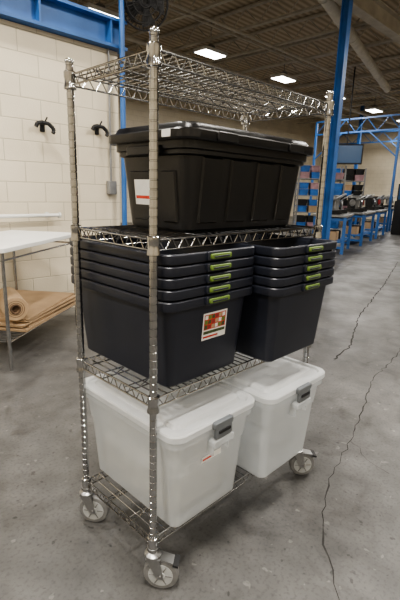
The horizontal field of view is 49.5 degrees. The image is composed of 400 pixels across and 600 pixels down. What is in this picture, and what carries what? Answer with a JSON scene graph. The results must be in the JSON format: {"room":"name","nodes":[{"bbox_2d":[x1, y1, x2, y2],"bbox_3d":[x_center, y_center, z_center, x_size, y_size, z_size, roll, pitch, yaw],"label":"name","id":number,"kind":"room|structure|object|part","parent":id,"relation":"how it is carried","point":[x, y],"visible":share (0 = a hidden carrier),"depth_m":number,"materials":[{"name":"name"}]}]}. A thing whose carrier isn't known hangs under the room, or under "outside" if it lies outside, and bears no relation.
{"room":"warehouse workshop","nodes":[
{"label":"warehouse workshop","id":0,"kind":"room"},
{"bbox_2d":[0,18,119,307],"bbox_3d":[-3.970,-0.768,2.373,0.200,2.840,8.340,15,19,43],"label":"wall","id":1,"kind":"structure","parent":0,"point":[34,164],"depth_m":4.53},
{"bbox_2d":[0,212,60,217],"bbox_3d":[-2.327,-0.735,3.859,0.130,0.059,2.304,15,19,43],"label":"wall rail","id":2,"kind":"object","parent":1,"relation":"attached to","point":[46,214],"visible":1,"depth_m":4.39,"materials":[{"name":"white metal"}]},
{"bbox_2d":[34,117,55,133],"bbox_3d":[-1.576,-1.761,4.369,0.110,0.166,0.222,15,19,43],"label":"wall hook","id":3,"kind":"object","parent":1,"relation":"attached to","point":[41,123],"visible":1,"depth_m":4.37,"materials":[{"name":"black metal"}]},
{"bbox_2d":[0,0,127,53],"bbox_3d":[-3.834,-2.276,1.942,0.220,0.290,8.400,15,19,43],"label":"steel beam","id":4,"kind":"structure","parent":1,"relation":"on","point":[65,18],"depth_m":4.35,"materials":[{"name":"blue metal"}]},
{"bbox_2d":[91,121,108,136],"bbox_3d":[-1.124,-1.899,4.803,0.110,0.166,0.222,15,19,43],"label":"wall hook","id":5,"kind":"object","parent":1,"relation":"attached to","point":[96,127],"visible":1,"depth_m":4.80,"materials":[{"name":"black metal"}]},
{"bbox_2d":[106,48,116,193],"bbox_3d":[-1.015,-1.992,4.913,0.070,1.545,0.100,15,19,43],"label":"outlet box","id":6,"kind":"object","parent":1,"relation":"attached to","point":[111,185],"visible":1,"depth_m":5.00,"materials":[{"name":"grey metal"}]},
{"bbox_2d":[68,0,118,7],"bbox_3d":[1.589,-5.652,5.924,21.600,0.490,0.100,15,19,43],"label":"joist","id":7,"kind":"object","parent":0,"point":[111,2],"depth_m":9.35,"materials":[{"name":"brown metal"}]},
{"bbox_2d":[82,0,118,17],"bbox_3d":[-2.104,-6.377,9.082,0.500,0.785,0.860,15,19,43],"label":"ceiling light","id":8,"kind":"object","parent":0,"point":[99,7],"depth_m":8.97,"materials":[{"name":"white plastic"}]},
{"bbox_2d":[124,0,231,36],"bbox_3d":[2.645,-5.883,6.964,21.600,0.490,0.100,15,19,43],"label":"joist","id":9,"kind":"object","parent":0,"point":[215,3],"depth_m":10.00,"materials":[{"name":"brown metal"}]},
{"bbox_2d":[0,216,399,599],"bbox_3d":[4.392,-0.980,10.178,22.000,0.100,31.000,15,19,43],"label":"floor","id":10,"kind":"structure","parent":0,"point":[262,540],"depth_m":2.07,"materials":[{"name":"concrete"}]},
{"bbox_2d":[0,230,75,370],"bbox_3d":[-1.650,-0.079,3.804,0.700,0.932,1.250,4,14,8],"label":"table","id":11,"kind":"object","parent":10,"relation":"on","point":[10,240],"visible":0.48,"depth_m":3.50,"materials":[{"name":"white laminate"}]},
{"bbox_2d":[0,290,75,331],"bbox_3d":[-1.626,0.072,3.972,0.682,0.096,1.017,4,14,8],"label":"cardboard sheets","id":12,"kind":"object","parent":11,"relation":"on","point":[43,306],"visible":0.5,"depth_m":3.92,"materials":[{"name":"brown cardboard"}]},
{"bbox_2d":[0,287,27,320],"bbox_3d":[-1.550,0.027,3.567,0.190,0.190,0.428,-7,17,-31],"label":"paper roll","id":13,"kind":"object","parent":12,"relation":"on","point":[17,306],"visible":0.92,"depth_m":3.42,"materials":[{"name":"paper"}]},
{"bbox_2d":[119,0,126,224],"bbox_3d":[-0.852,-2.499,4.763,0.120,5.200,0.180,15,19,43],"label":"post","id":14,"kind":"object","parent":10,"relation":"on","point":[121,2],"visible":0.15,"depth_m":4.83,"materials":[{"name":"metal"}]},
{"bbox_2d":[124,0,168,30],"bbox_3d":[-0.613,-3.220,4.709,0.532,0.530,0.283,-3,15,-17],"label":"wall fan","id":15,"kind":"object","parent":14,"relation":"attached to","point":[132,8],"visible":0.98,"depth_m":4.70,"materials":[{"name":"black metal"}]},
{"bbox_2d":[63,26,333,587],"bbox_3d":[0.064,0.047,1.794,0.556,1.769,1.035,15,19,43],"label":"wire shelving rack","id":16,"kind":"object","parent":10,"relation":"on","point":[161,568],"visible":0.71,"depth_m":1.52,"materials":[{"name":"silver metal"}]},
{"bbox_2d":[71,274,251,387],"bbox_3d":[-0.160,0.072,1.684,0.636,0.309,0.437,15,19,43],"label":"storage bin","id":17,"kind":"object","parent":16,"relation":"on","point":[197,337],"visible":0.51,"depth_m":1.50,"materials":[{"name":"plastic"}]},
{"bbox_2d":[71,265,252,301],"bbox_3d":[-0.159,0.036,1.675,0.636,0.309,0.437,15,19,43],"label":"storage bin","id":18,"kind":"object","parent":17,"relation":"on","point":[199,291],"visible":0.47,"depth_m":1.42,"materials":[{"name":"plastic"}]},
{"bbox_2d":[70,256,253,290],"bbox_3d":[-0.158,0.001,1.666,0.636,0.309,0.437,15,19,43],"label":"storage bin","id":19,"kind":"object","parent":18,"relation":"on","point":[135,277],"visible":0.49,"depth_m":1.41,"materials":[{"name":"plastic"}]},
{"bbox_2d":[70,246,253,278],"bbox_3d":[-0.157,-0.034,1.657,0.636,0.309,0.437,15,19,43],"label":"storage bin","id":20,"kind":"object","parent":19,"relation":"on","point":[127,264],"visible":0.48,"depth_m":1.40,"materials":[{"name":"plastic"}]},
{"bbox_2d":[69,233,254,266],"bbox_3d":[-0.156,-0.070,1.648,0.636,0.309,0.437,15,19,43],"label":"storage bin","id":21,"kind":"object","parent":20,"relation":"on","point":[180,257],"visible":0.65,"depth_m":1.48,"materials":[{"name":"plastic"}]},
{"bbox_2d":[86,365,254,509],"bbox_3d":[-0.142,0.544,1.757,0.639,0.415,0.437,15,19,43],"label":"storage tote","id":22,"kind":"object","parent":16,"relation":"on","point":[189,464],"visible":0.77,"depth_m":1.63,"materials":[{"name":"plastic"}]},
{"bbox_3d":[0.006,0.730,1.968,0.474,0.057,0.956,15,19,43],"label":"shelf","id":23,"kind":"part","parent":16,"relation":"part of","materials":[{"name":"silver metal"}]},
{"bbox_3d":[0.021,0.218,1.839,0.474,0.057,0.956,15,19,43],"label":"shelf","id":24,"kind":"part","parent":16,"relation":"part of","materials":[{"name":"silver metal"}]},
{"bbox_3d":[0.035,-0.269,1.716,0.474,0.057,0.956,15,19,43],"label":"shelf","id":25,"kind":"part","parent":16,"relation":"part of","materials":[{"name":"silver metal"}]},
{"bbox_3d":[0.049,-0.749,1.594,0.474,0.057,0.956,15,19,43],"label":"shelf","id":26,"kind":"part","parent":16,"relation":"part of","materials":[{"name":"silver metal"}]},
{"bbox_2d":[108,121,313,232],"bbox_3d":[0.065,-0.468,1.718,0.466,0.347,0.758,15,19,43],"label":"storage tote","id":27,"kind":"object","parent":16,"relation":"on","point":[211,177],"visible":0.94,"depth_m":1.50,"materials":[{"name":"black plastic"}]},
{"bbox_2d":[205,352,324,404],"bbox_3d":[0.205,0.483,2.037,0.639,0.415,0.437,15,19,43],"label":"lid","id":28,"kind":"object","parent":16,"relation":"on","point":[273,382],"visible":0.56,"depth_m":1.83,"materials":[{"name":"plastic"}]},
{"bbox_2d":[235,275,332,361],"bbox_3d":[0.211,0.022,1.925,0.636,0.309,0.437,15,19,43],"label":"storage bin","id":29,"kind":"object","parent":16,"relation":"on","point":[276,323],"visible":0.41,"depth_m":1.69,"materials":[{"name":"plastic"}]},
{"bbox_2d":[252,267,333,287],"bbox_3d":[0.212,-0.014,1.916,0.636,0.309,0.437,15,19,43],"label":"storage bin","id":30,"kind":"object","parent":29,"relation":"on","point":[306,277],"visible":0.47,"depth_m":1.60,"materials":[{"name":"plastic"}]},
{"bbox_2d":[252,258,334,277],"bbox_3d":[0.213,-0.049,1.907,0.636,0.309,0.437,15,19,43],"label":"storage bin","id":31,"kind":"object","parent":30,"relation":"on","point":[270,272],"visible":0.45,"depth_m":1.59,"materials":[{"name":"plastic"}]},
{"bbox_2d":[253,249,335,267],"bbox_3d":[0.214,-0.085,1.898,0.636,0.309,0.437,15,19,43],"label":"storage bin","id":32,"kind":"object","parent":31,"relation":"on","point":[265,261],"visible":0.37,"depth_m":1.58,"materials":[{"name":"plastic"}]},
{"bbox_2d":[207,233,336,257],"bbox_3d":[0.215,-0.120,1.889,0.636,0.309,0.437,15,19,43],"label":"storage bin","id":33,"kind":"object","parent":32,"relation":"on","point":[290,247],"visible":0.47,"depth_m":1.76,"materials":[{"name":"plastic"}]},
{"bbox_2d":[292,165,346,233],"bbox_3d":[4.053,-3.415,14.885,1.550,2.300,0.650,3,14,4],"label":"rack","id":34,"kind":"object","parent":10,"relation":"on","point":[303,188],"visible":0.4,"depth_m":14.59,"materials":[{"name":"grey metal"}]},
{"bbox_2d":[312,193,353,254],"bbox_3d":[3.327,-1.941,10.796,0.800,1.401,1.456,8,15,24],"label":"workbench","id":35,"kind":"object","parent":10,"relation":"on","point":[337,234],"visible":0.59,"depth_m":10.38,"materials":[{"name":"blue metal"}]},
{"bbox_3d":[3.320,-1.700,10.856,0.800,0.905,1.456,8,15,24],"label":"bench frame","id":36,"kind":"part","parent":35,"relation":"part of","materials":[{"name":"blue metal"}]},
{"bbox_2d":[320,0,352,239],"bbox_3d":[2.535,-3.486,8.042,0.260,5.700,0.260,15,19,43],"label":"steel column","id":37,"kind":"structure","parent":10,"relation":"on","point":[347,5],"depth_m":8.03,"materials":[{"name":"blue metal"}]},
{"bbox_2d":[317,168,366,227],"bbox_3d":[5.180,-3.697,16.131,1.550,2.300,0.650,3,14,4],"label":"rack","id":38,"kind":"object","parent":10,"relation":"on","point":[352,175],"visible":0.26,"depth_m":15.69,"materials":[{"name":"grey metal"}]},
{"bbox_2d":[308,114,399,231],"bbox_3d":[6.155,-5.115,17.709,3.580,4.330,0.080,15,19,43],"label":"gantry","id":39,"kind":"object","parent":10,"relation":"on","point":[390,115],"visible":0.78,"depth_m":16.79,"materials":[{"name":"metal"}]},
{"bbox_2d":[336,194,375,245],"bbox_3d":[4.580,-2.386,12.704,0.800,1.401,1.800,9,16,28],"label":"workbench","id":40,"kind":"object","parent":10,"relation":"on","point":[355,203],"visible":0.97,"depth_m":12.11,"materials":[{"name":"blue metal"}]},
{"bbox_3d":[4.573,-2.146,12.764,0.800,0.905,1.800,9,16,28],"label":"bench frame","id":41,"kind":"part","parent":40,"relation":"part of","materials":[{"name":"blue metal"}]},
{"bbox_2d":[352,103,364,184],"bbox_3d":[7.889,-6.832,21.914,0.260,5.700,0.260,15,19,43],"label":"steel column","id":42,"kind":"structure","parent":10,"relation":"on","point":[362,107],"depth_m":21.52,"materials":[{"name":"blue metal"}]},
{"bbox_2d":[322,348,399,599],"bbox_3d":[1.257,0.762,2.711,1.258,0.001,3.501,15,19,43],"label":"floor crack","id":43,"kind":"object","parent":10,"relation":"on","point":[399,348],"depth_m":2.06,"materials":[{"name":"black concrete"}]},
{"bbox_2d":[334,263,396,358],"bbox_3d":[2.696,-0.155,6.508,1.873,0.001,6.271,15,19,43],"label":"floor crack","id":44,"kind":"object","parent":10,"relation":"on","point":[396,263],"depth_m":4.72,"materials":[{"name":"grey concrete"}]},
{"bbox_2d":[339,130,399,149],"bbox_3d":[9.070,-6.646,23.497,4.480,4.630,0.080,15,19,43],"label":"gantry","id":45,"kind":"object","parent":10,"relation":"on","point":[394,140],"visible":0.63,"depth_m":22.85,"materials":[{"name":"metal"}]},
{"bbox_2d":[353,195,389,238],"bbox_3d":[5.887,-2.896,14.873,0.819,1.401,1.800,9,16,28],"label":"workbench","id":46,"kind":"object","parent":10,"relation":"on","point":[372,203],"visible":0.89,"depth_m":14.35,"materials":[{"name":"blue metal"}]},
{"bbox_3d":[5.872,-2.656,14.938,0.800,0.905,1.800,9,16,28],"label":"bench frame","id":47,"kind":"part","parent":46,"relation":"part of","materials":[{"name":"blue metal"}]},
{"bbox_2d":[379,196,396,230],"bbox_3d":[7.845,-3.710,18.326,0.800,1.401,2.000,9,16,28],"label":"workbench","id":48,"kind":"object","parent":10,"relation":"on","point":[381,218],"visible":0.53,"depth_m":17.58,"materials":[{"name":"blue metal"}]},
{"bbox_3d":[7.838,-3.470,18.387,0.800,0.905,2.000,9,16,28],"label":"bench frame","id":49,"kind":"part","parent":48,"relation":"part of","materials":[{"name":"blue metal"}]},
{"bbox_2d":[390,184,399,234],"bbox_3d":[7.507,-3.273,15.737,0.800,1.800,0.500,11,17,33],"label":"tall cabinet","id":50,"kind":"object","parent":10,"relation":"on","point":[395,228],"visible":1,"depth_m":15.75,"materials":[{"name":"black metal"}]},
{"bbox_2d":[118,70,322,222],"bbox_3d":[-3.401,-5.918,16.996,0.200,5.700,31.000,15,19,43],"label":"wall","id":51,"kind":"structure","parent":0,"point":[137,112],"depth_m":20.10,"materials":[{"name":"beige paint"}]},
{"bbox_2d":[118,0,322,67],"bbox_3d":[3.701,-6.115,8.003,21.600,0.490,0.100,15,19,43],"label":"joist","id":52,"kind":"object","parent":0,"point":[317,6],"depth_m":10.73,"materials":[{"name":"metal"}]},
{"bbox_2d":[73,0,399,120],"bbox_3d":[4.555,-6.601,8.759,22.000,0.100,31.000,15,19,43],"label":"ceiling","id":53,"kind":"structure","parent":0,"point":[274,10],"depth_m":12.87,"materials":[{"name":"brown metal"}]},
{"bbox_2d":[193,22,227,58],"bbox_3d":[0.290,-6.902,11.438,0.500,0.785,0.860,15,19,43],"label":"ceiling light","id":54,"kind":"object","parent":53,"relation":"hanging from","point":[210,51],"depth_m":11.38,"materials":[{"name":"white plastic"}]},
{"bbox_2d":[270,54,296,82],"bbox_3d":[2.685,-7.428,13.794,0.500,0.785,0.860,15,19,43],"label":"ceiling light","id":55,"kind":"object","parent":53,"relation":"hanging from","point":[283,77],"depth_m":13.74,"materials":[{"name":"white plastic"}]},
{"bbox_2d":[208,54,399,102],"bbox_3d":[7.926,-7.042,12.161,21.600,0.490,0.100,15,19,43],"label":"joist","id":56,"kind":"object","parent":53,"relation":"attached to","point":[394,71],"depth_m":15.32,"materials":[{"name":"metal"}]},
{"bbox_2d":[229,68,399,106],"bbox_3d":[8.983,-7.274,13.201,21.600,0.490,0.100,15,19,43],"label":"joist","id":57,"kind":"object","parent":53,"relation":"attached to","point":[392,83],"depth_m":16.46,"materials":[{"name":"brown metal"}]},
{"bbox_2d":[251,79,399,111],"bbox_3d":[10.039,-7.506,14.240,21.600,0.490,0.100,15,19,43],"label":"joist","id":58,"kind":"object","parent":53,"relation":"attached to","point":[371,84],"depth_m":17.60,"materials":[{"name":"brown metal"}]},
{"bbox_2d":[267,88,399,116],"bbox_3d":[11.095,-7.738,15.280,21.600,0.490,0.100,15,19,43],"label":"joist","id":59,"kind":"object","parent":53,"relation":"attached to","point":[366,94],"depth_m":18.96,"materials":[{"name":"metal"}]},
{"bbox_2d":[282,96,399,120],"bbox_3d":[12.152,-7.969,16.319,21.600,0.490,0.100,15,19,43],"label":"joist","id":60,"kind":"object","parent":53,"relation":"attached to","point":[381,99],"depth_m":20.58,"materials":[{"name":"brown metal"}]},
{"bbox_2d":[297,103,399,123],"bbox_3d":[13.208,-8.201,17.358,21.600,0.490,0.100,15,19,43],"label":"joist","id":61,"kind":"object","parent":53,"relation":"attached to","point":[396,103],"depth_m":21.81,"materials":[{"name":"brown metal"}]},
{"bbox_2d":[311,109,399,126],"bbox_3d":[14.264,-8.433,18.398,21.600,0.490,0.100,15,19,43],"label":"joist","id":62,"kind":"object","parent":53,"relation":"attached to","point":[396,109],"depth_m":23.13,"materials":[{"name":"brown metal"}]},
{"bbox_2d":[364,96,383,112],"bbox_3d":[7.473,-8.479,18.506,0.500,0.785,0.860,15,19,43],"label":"ceiling light","id":63,"kind":"object","parent":53,"relation":"hanging from","point":[374,109],"depth_m":18.46,"materials":[{"name":"white plastic"}]},
{"bbox_2d":[117,0,399,132],"bbox_3d":[1.766,-6.593,11.595,6.820,0.370,30.500,15,19,43],"label":"roof truss","id":64,"kind":"structure","parent":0,"point":[376,13],"depth_m":9.48,"materials":[{"name":"brown metal"}]},
{"bbox_2d":[125,0,399,125],"bbox_3d":[1.333,-6.967,12.528,2.494,0.144,29.800,15,19,43],"label":"ceiling pipes","id":65,"kind":"object","parent":64,"relation":"hanging from","point":[127,37],"visible":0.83,"depth_m":12.24,"materials":[{"name":"metal"}]},
{"bbox_2d":[337,67,363,164],"bbox_3d":[4.622,-5.648,13.372,1.000,2.800,0.068,5,15,14],"label":"monitor","id":66,"kind":"object","parent":64,"relation":"hanging from","point":[347,153],"visible":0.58,"depth_m":13.56,"materials":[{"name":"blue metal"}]},
{"bbox_2d":[317,0,390,92],"bbox_3d":[4.340,-6.530,11.518,0.280,0.267,8.776,10,16,29],"label":"air duct","id":67,"kind":"object","parent":64,"relation":"hanging from","point":[332,8],"visible":0.84,"depth_m":10.75,"materials":[{"name":"metal"}]},
{"bbox_2d":[125,5,399,83],"bbox_3d":[4.758,-6.347,9.043,21.600,0.490,0.100,15,19,43],"label":"joist","id":68,"kind":"object","parent":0,"point":[310,17],"depth_m":11.52,"materials":[{"name":"metal"}]},
{"bbox_2d":[159,25,392,88],"bbox_3d":[5.814,-6.579,10.082,21.600,0.490,0.100,15,19,43],"label":"joist","id":69,"kind":"object","parent":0,"point":[365,27],"depth_m":12.83,"materials":[{"name":"brown metal"}]},
{"bbox_2d":[183,41,399,96],"bbox_3d":[6.870,-6.810,11.122,21.600,0.490,0.100,15,19,43],"label":"joist","id":70,"kind":"object","parent":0,"point":[397,56],"depth_m":13.96,"materials":[{"name":"metal"}]},
{"bbox_2d":[316,116,399,219],"bbox_3d":[15.459,-6.201,20.279,22.000,5.700,0.200,15,19,43],"label":"wall","id":71,"kind":"structure","parent":0,"point":[378,161],"depth_m":25.06,"materials":[{"name":"beige paint"}]}
]}

